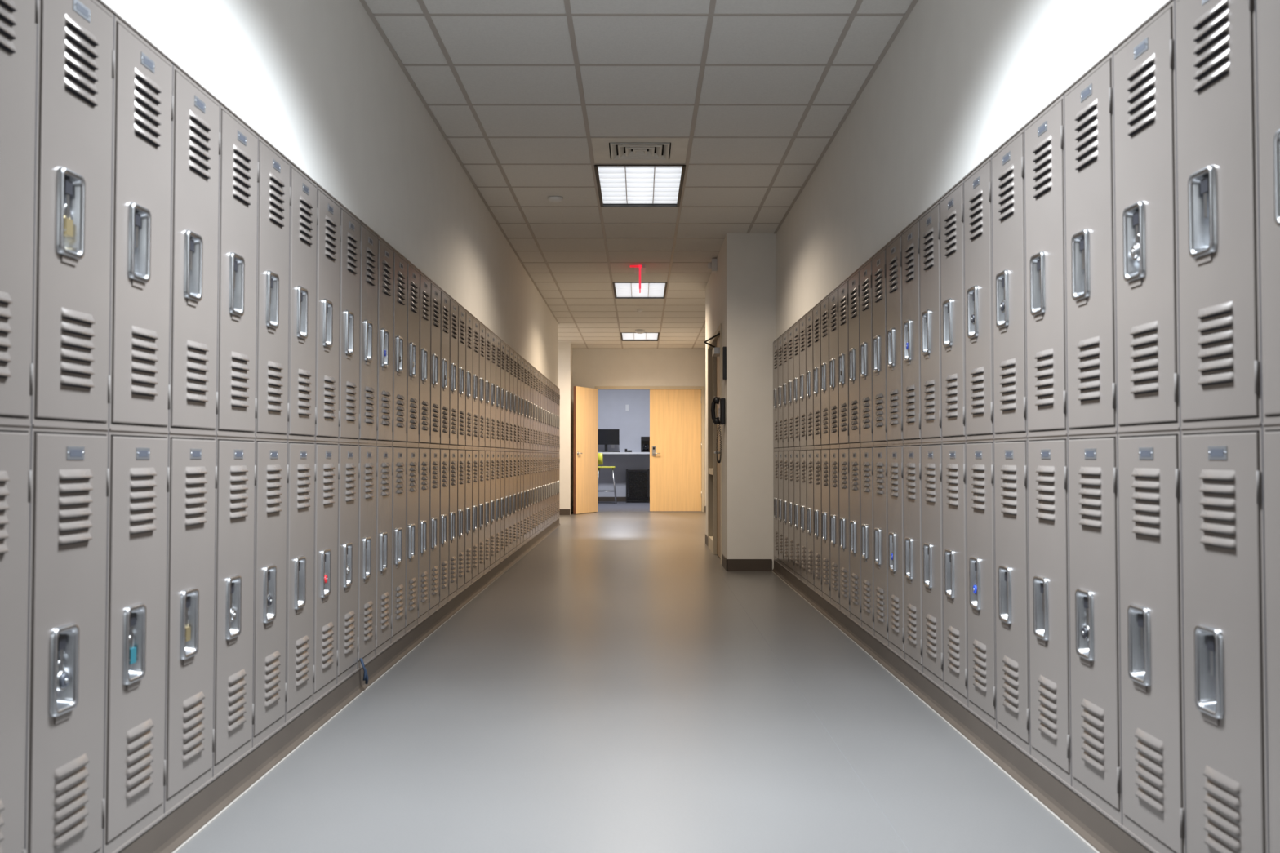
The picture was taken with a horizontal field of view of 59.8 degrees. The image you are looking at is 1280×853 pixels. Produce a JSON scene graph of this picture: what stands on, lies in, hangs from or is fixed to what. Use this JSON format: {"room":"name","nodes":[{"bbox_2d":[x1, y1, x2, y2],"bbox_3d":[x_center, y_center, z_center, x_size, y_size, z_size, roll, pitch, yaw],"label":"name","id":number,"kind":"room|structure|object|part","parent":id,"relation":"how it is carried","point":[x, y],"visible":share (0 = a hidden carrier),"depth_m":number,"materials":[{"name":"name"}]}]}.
{"room":"school corridor","nodes":[
{"label":"school corridor","id":0,"kind":"room"},
{"bbox_2d":[102,0,558,386],"bbox_3d":[-1.335,-1.258,6.562,0.340,0.926,18.625,0,-2,0],"label":"wall","id":1,"kind":"structure","parent":0,"point":[317,80],"depth_m":4.60,"materials":[{"name":"paint"}]},
{"bbox_2d":[359,0,559,324],"bbox_3d":[-1.155,-1.718,6.565,0.020,0.003,18.605,0,-2,0],"label":"trim","id":2,"kind":"structure","parent":1,"relation":"attached to","point":[363,2],"depth_m":6.27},
{"bbox_2d":[558,342,570,509],"bbox_3d":[-2.078,0.036,18.486,1.845,2.860,0.120,0,-2,0],"label":"wall","id":3,"kind":"structure","parent":0,"point":[564,348],"depth_m":18.43,"materials":[{"name":"paint"}]},
{"bbox_2d":[559,509,570,515],"bbox_3d":[-2.076,1.414,18.383,1.847,0.100,0.010,0,-2,0],"label":"baseboard","id":4,"kind":"structure","parent":3,"relation":"attached to","point":[562,512],"depth_m":18.38,"materials":[{"name":"rubber"}]},
{"bbox_2d":[570,346,572,512],"bbox_3d":[-1.245,0.051,19.026,0.120,2.860,0.960,0,-2,0],"label":"wall","id":5,"kind":"structure","parent":0,"point":[571,346],"depth_m":19.12,"materials":[{"name":"paint"}]},
{"bbox_2d":[573,386,597,514],"bbox_3d":[-0.923,0.404,19.024,0.044,2.138,0.908,-1,-2,22],"label":"leaf","id":6,"kind":"object","parent":5,"relation":"attached to","point":[585,399],"visible":1,"depth_m":18.95,"materials":[{"name":"brown wood"}]},
{"bbox_2d":[597,389,649,497],"bbox_3d":[-0.750,0.130,21.905,4.900,2.860,4.500,0,-2,0],"label":"wall","id":7,"kind":"structure","parent":0,"point":[633,424],"depth_m":24.01,"materials":[{"name":"white paint"}]},
{"bbox_2d":[597,497,649,502],"bbox_3d":[-0.750,1.567,23.958,4.660,0.100,0.014,0,-2,0],"label":"baseboard","id":8,"kind":"structure","parent":7,"relation":"attached to","point":[599,499],"depth_m":23.95,"materials":[{"name":"rubber"}]},
{"bbox_2d":[625,404,628,411],"bbox_3d":[-0.275,-0.403,24.012,0.070,0.140,0.014,0,-2,0],"label":"light switch","id":9,"kind":"object","parent":7,"relation":"attached to","point":[626,406],"visible":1,"depth_m":24.00,"materials":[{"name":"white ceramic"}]},
{"bbox_2d":[597,502,649,511],"bbox_3d":[-0.750,1.609,21.840,4.900,0.100,4.649,0,-2,0],"label":"floor","id":10,"kind":"structure","parent":0,"point":[602,506],"depth_m":21.23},
{"bbox_2d":[597,453,617,504],"bbox_3d":[-0.704,1.068,22.879,0.452,1.042,0.443,0,-2,0],"label":"bar stool","id":11,"kind":"object","parent":10,"relation":"on","point":[600,460],"visible":0.58,"depth_m":22.71,"materials":[{"name":"yellow plastic"}]},
{"bbox_3d":[-0.849,0.697,22.890,0.162,0.300,0.432,0,-2,0],"label":"backrest","id":12,"kind":"part","parent":11,"relation":"part of","materials":[{"name":"yellow plastic"}]},
{"bbox_3d":[-0.700,0.837,22.886,0.380,0.030,0.380,0,-2,0],"label":"seat","id":13,"kind":"part","parent":11,"relation":"part of","materials":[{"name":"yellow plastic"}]},
{"bbox_2d":[597,452,649,453],"bbox_3d":[-0.750,1.078,23.644,4.500,1.060,0.630,0,-2,0],"label":"countertop","id":14,"kind":"structure","parent":10,"relation":"on","point":[597,452],"depth_m":23.34,"materials":[{"name":"laminate"}]},
{"bbox_2d":[597,429,619,452],"bbox_3d":[-0.720,0.302,23.641,0.560,0.490,0.180,0,-2,0],"label":"computer monitor","id":15,"kind":"object","parent":14,"relation":"on","point":[605,437],"visible":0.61,"depth_m":23.60,"materials":[{"name":"black plastic"}]},
{"bbox_2d":[640,436,649,452],"bbox_3d":[0.129,0.382,23.608,0.217,0.330,0.260,0,-2,0],"label":"coffee maker","id":16,"kind":"object","parent":14,"relation":"on","point":[645,441],"visible":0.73,"depth_m":23.50,"materials":[{"name":"black plastic"}]},
{"bbox_2d":[626,469,648,502],"bbox_3d":[-0.050,1.258,23.644,0.490,0.700,0.530,0,-2,0],"label":"mini fridge","id":17,"kind":"object","parent":10,"relation":"on","point":[637,481],"visible":1,"depth_m":23.45,"materials":[{"name":"black plastic"}]},
{"bbox_2d":[177,511,1094,852],"bbox_3d":[-0.750,1.236,8.251,4.900,0.100,22.537,0,-2,0],"label":"floor","id":18,"kind":"structure","parent":0,"point":[610,691],"depth_m":3.78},
{"bbox_2d":[117,518,559,852],"bbox_3d":[-1.163,1.092,6.488,0.064,0.093,18.605,0,-2,0],"label":"baseboard","id":19,"kind":"structure","parent":18,"relation":"on","point":[181,824],"depth_m":3.58,"materials":[{"name":"rubber"}]},
{"bbox_2d":[0,0,559,852],"bbox_3d":[-1.298,0.126,6.514,0.334,1.835,18.606,0,-2,0],"label":"lockers","id":20,"kind":"object","parent":19,"relation":"on","point":[249,446],"visible":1,"depth_m":2.81,"materials":[{"name":"metal"}]},
{"bbox_2d":[360,657,368,684],"bbox_3d":[-1.125,0.997,4.527,0.035,0.110,0.050,0,-2,0],"label":"strap","id":21,"kind":"object","parent":20,"relation":"hanging from","point":[365,674],"visible":1,"depth_m":4.52,"materials":[{"name":"fabric"}]},
{"bbox_2d":[172,524,560,852],"bbox_3d":[-1.127,1.136,6.487,0.006,0.004,18.605,0,-2,0],"label":"trim caulk","id":22,"kind":"structure","parent":18,"relation":"on","point":[248,789],"depth_m":3.74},
{"bbox_2d":[719,573,910,852],"bbox_3d":[0.656,1.094,4.872,0.001,0.001,8.800,0,-2,0],"label":"floor seam","id":23,"kind":"structure","parent":18,"relation":"on","point":[719,573],"depth_m":3.67,"materials":[{"name":"grey"}]},
{"bbox_2d":[705,533,1152,852],"bbox_3d":[0.951,1.042,4.805,0.449,0.100,15.237,0,-2,0],"label":"baseboard","id":24,"kind":"structure","parent":18,"relation":"on","point":[1094,827],"depth_m":3.61,"materials":[{"name":"rubber"}]},
{"bbox_2d":[771,570,1099,852],"bbox_3d":[1.107,1.048,3.273,0.006,0.004,12.176,0,-2,0],"label":"trim caulk","id":25,"kind":"structure","parent":18,"relation":"on","point":[1021,787],"depth_m":3.66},
{"bbox_2d":[773,0,1279,852],"bbox_3d":[1.278,0.040,3.384,0.334,1.835,11.896,0,-2,0],"label":"lockers","id":26,"kind":"object","parent":18,"relation":"on","point":[1028,446],"visible":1,"depth_m":2.73,"materials":[{"name":"metal"}]},
{"bbox_2d":[773,342,774,559],"bbox_3d":[1.275,0.204,9.363,0.300,1.835,0.067,0,-2,0],"label":"cabinet filler","id":27,"kind":"object","parent":26,"relation":"attached to","point":[773,342],"visible":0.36,"depth_m":9.38,"materials":[{"name":"paint"}]},
{"bbox_2d":[364,0,912,347],"bbox_3d":[-0.750,-1.713,10.505,4.900,0.200,27.292,0,-2,0],"label":"ceiling","id":28,"kind":"structure","parent":0,"point":[466,39],"depth_m":6.06,"materials":[{"name":"tile"}]},
{"bbox_2d":[547,195,562,202],"bbox_3d":[-0.620,-1.659,8.149,0.110,0.030,0.110,0,-2,0],"label":"smoke detector","id":29,"kind":"object","parent":28,"relation":"attached to","point":[553,198],"visible":1,"depth_m":8.11,"materials":[{"name":"white plastic"}]},
{"bbox_2d":[630,264,645,293],"bbox_3d":[-0.022,-1.472,11.111,0.155,0.242,0.348,0,-2,0],"label":"exit sign","id":30,"kind":"object","parent":28,"relation":"hanging from","point":[638,268],"visible":1,"depth_m":10.95,"materials":[{"name":"red plastic"}]},
{"bbox_3d":[0.000,-1.468,11.103,0.018,0.233,0.334,0,-2,0],"label":"acrylic panel","id":31,"kind":"part","parent":30,"relation":"part of","materials":[{"name":"red plastic"}]},
{"bbox_2d":[373,0,905,348],"bbox_3d":[-0.750,-1.621,10.492,4.876,0.020,27.312,0,-2,0],"label":"grid","id":32,"kind":"object","parent":28,"relation":"attached to","point":[568,14],"visible":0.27,"depth_m":7.22,"materials":[{"name":"grey metal"}]},
{"bbox_2d":[635,329,644,333],"bbox_3d":[0.000,-1.417,16.645,0.150,0.050,0.150,0,-2,0],"label":"smoke detector","id":33,"kind":"object","parent":28,"relation":"attached to","point":[638,331],"visible":1,"depth_m":16.59,"materials":[{"name":"white plastic"}]},
{"bbox_2d":[591,137,688,163],"bbox_3d":[0.000,-1.735,6.915,0.586,0.063,0.586,0,-2,0],"label":"ceiling air vent","id":34,"kind":"object","parent":28,"relation":"in","point":[605,150],"depth_m":6.91,"materials":[{"name":"white metal"}]},
{"bbox_2d":[594,164,685,207],"bbox_3d":[0.000,-1.741,7.831,0.598,0.122,1.208,0,-2,0],"label":"ceiling light troffer","id":35,"kind":"object","parent":28,"relation":"in","point":[638,184],"depth_m":7.89,"materials":[{"name":"white plastic"}]},
{"bbox_2d":[612,282,667,298],"bbox_3d":[0.000,-1.608,12.709,0.598,0.122,1.208,0,-2,0],"label":"ceiling light troffer","id":36,"kind":"object","parent":28,"relation":"in","point":[621,290],"depth_m":12.77,"materials":[{"name":"white plastic"}]},
{"bbox_2d":[620,332,659,341],"bbox_3d":[0.000,-1.474,17.587,0.598,0.122,1.208,0,-2,0],"label":"ceiling light troffer","id":37,"kind":"object","parent":28,"relation":"in","point":[625,336],"depth_m":17.79,"materials":[{"name":"white plastic"}]},
{"bbox_2d":[572,348,706,511],"bbox_3d":[-0.015,0.066,19.581,2.340,2.860,0.150,0,-2,0],"label":"wall","id":38,"kind":"structure","parent":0,"point":[591,367],"depth_m":19.53,"materials":[{"name":"beige paint"}]},
{"bbox_2d":[595,386,704,511],"bbox_3d":[0.168,0.396,19.569,1.924,2.200,0.175,0,-2,0],"label":"door frame","id":39,"kind":"structure","parent":38,"relation":"attached to","point":[702,388],"depth_m":19.51,"materials":[{"name":"paint"}]},
{"bbox_2d":[649,389,701,511],"bbox_3d":[0.624,0.418,19.526,0.906,2.138,0.044,0,-2,0],"label":"leaf","id":40,"kind":"object","parent":38,"relation":"attached to","point":[675,415],"visible":1,"depth_m":19.50,"materials":[{"name":"brown wood"}]},
{"bbox_2d":[652,446,660,455],"bbox_3d":[0.283,0.428,19.470,0.141,0.170,0.067,0,-2,0],"label":"lock","id":41,"kind":"object","parent":40,"relation":"attached to","point":[654,453],"visible":1,"depth_m":19.48,"materials":[{"name":"metal"}]},
{"bbox_2d":[705,233,776,569],"bbox_3d":[1.125,-0.171,10.934,0.780,2.860,3.050,0,-2,0],"label":"wall","id":42,"kind":"structure","parent":0,"point":[740,296],"depth_m":9.42,"materials":[{"name":"paint"}]},
{"bbox_2d":[707,258,717,272],"bbox_3d":[0.692,-1.539,10.646,0.084,0.120,0.100,0,-2,0],"label":"fire alarm strobe","id":43,"kind":"object","parent":42,"relation":"attached to","point":[713,265],"visible":1,"depth_m":10.60,"materials":[{"name":"white plastic"}]},
{"bbox_2d":[707,323,722,564],"bbox_3d":[0.784,0.179,10.929,0.122,2.160,1.900,0,-2,0],"label":"door frame","id":44,"kind":"structure","parent":42,"relation":"attached to","point":[712,361],"depth_m":11.01,"materials":[{"name":"paint"}]},
{"bbox_2d":[712,484,713,526],"bbox_3d":[0.780,0.158,11.428,0.010,1.990,0.805,0,-2,0],"label":"window","id":45,"kind":"structure","parent":44,"relation":"attached to","point":[713,485],"depth_m":11.80,"materials":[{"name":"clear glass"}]},
{"bbox_2d":[716,336,720,558],"bbox_3d":[0.777,0.190,10.501,0.045,2.099,0.939,0,-2,0],"label":"leaf","id":46,"kind":"object","parent":44,"relation":"attached to","point":[718,536],"visible":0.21,"depth_m":10.67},
{"bbox_2d":[703,333,719,356],"bbox_3d":[0.672,-0.760,10.367,0.167,0.168,0.535,0,-2,0],"label":"door closer","id":47,"kind":"object","parent":46,"relation":"attached to","point":[716,350],"depth_m":10.35,"materials":[{"name":"metal"}]},
{"bbox_2d":[711,396,725,462],"bbox_3d":[0.673,0.029,9.653,0.122,0.575,0.180,0,-2,0],"label":"wall telephone","id":48,"kind":"object","parent":42,"relation":"attached to","point":[720,420],"visible":1,"depth_m":9.60,"materials":[{"name":"black plastic"}]},
{"bbox_3d":[0.685,0.150,9.659,0.036,0.335,0.114,0,-2,-11],"label":"coiled cord","id":49,"kind":"part","parent":48,"relation":"part of","materials":[{"name":"black plastic"}]},
{"bbox_2d":[721,346,726,380],"bbox_3d":[0.720,-0.539,9.543,0.030,0.280,0.150,0,-2,0],"label":"box","id":50,"kind":"object","parent":42,"relation":"attached to","point":[723,348],"visible":1,"depth_m":9.47,"materials":[{"name":"black plastic"}]},
{"bbox_2d":[776,0,1168,338],"bbox_3d":[1.335,-1.346,3.344,0.360,0.926,12.186,0,-2,0],"label":"wall","id":51,"kind":"structure","parent":0,"point":[958,78],"depth_m":4.47,"materials":[{"name":"paint"}]},
{"bbox_2d":[773,0,918,233],"bbox_3d":[1.145,-1.806,3.357,0.020,0.003,12.187,0,-2,0],"label":"trim","id":52,"kind":"structure","parent":51,"relation":"attached to","point":[913,2],"depth_m":5.87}
]}

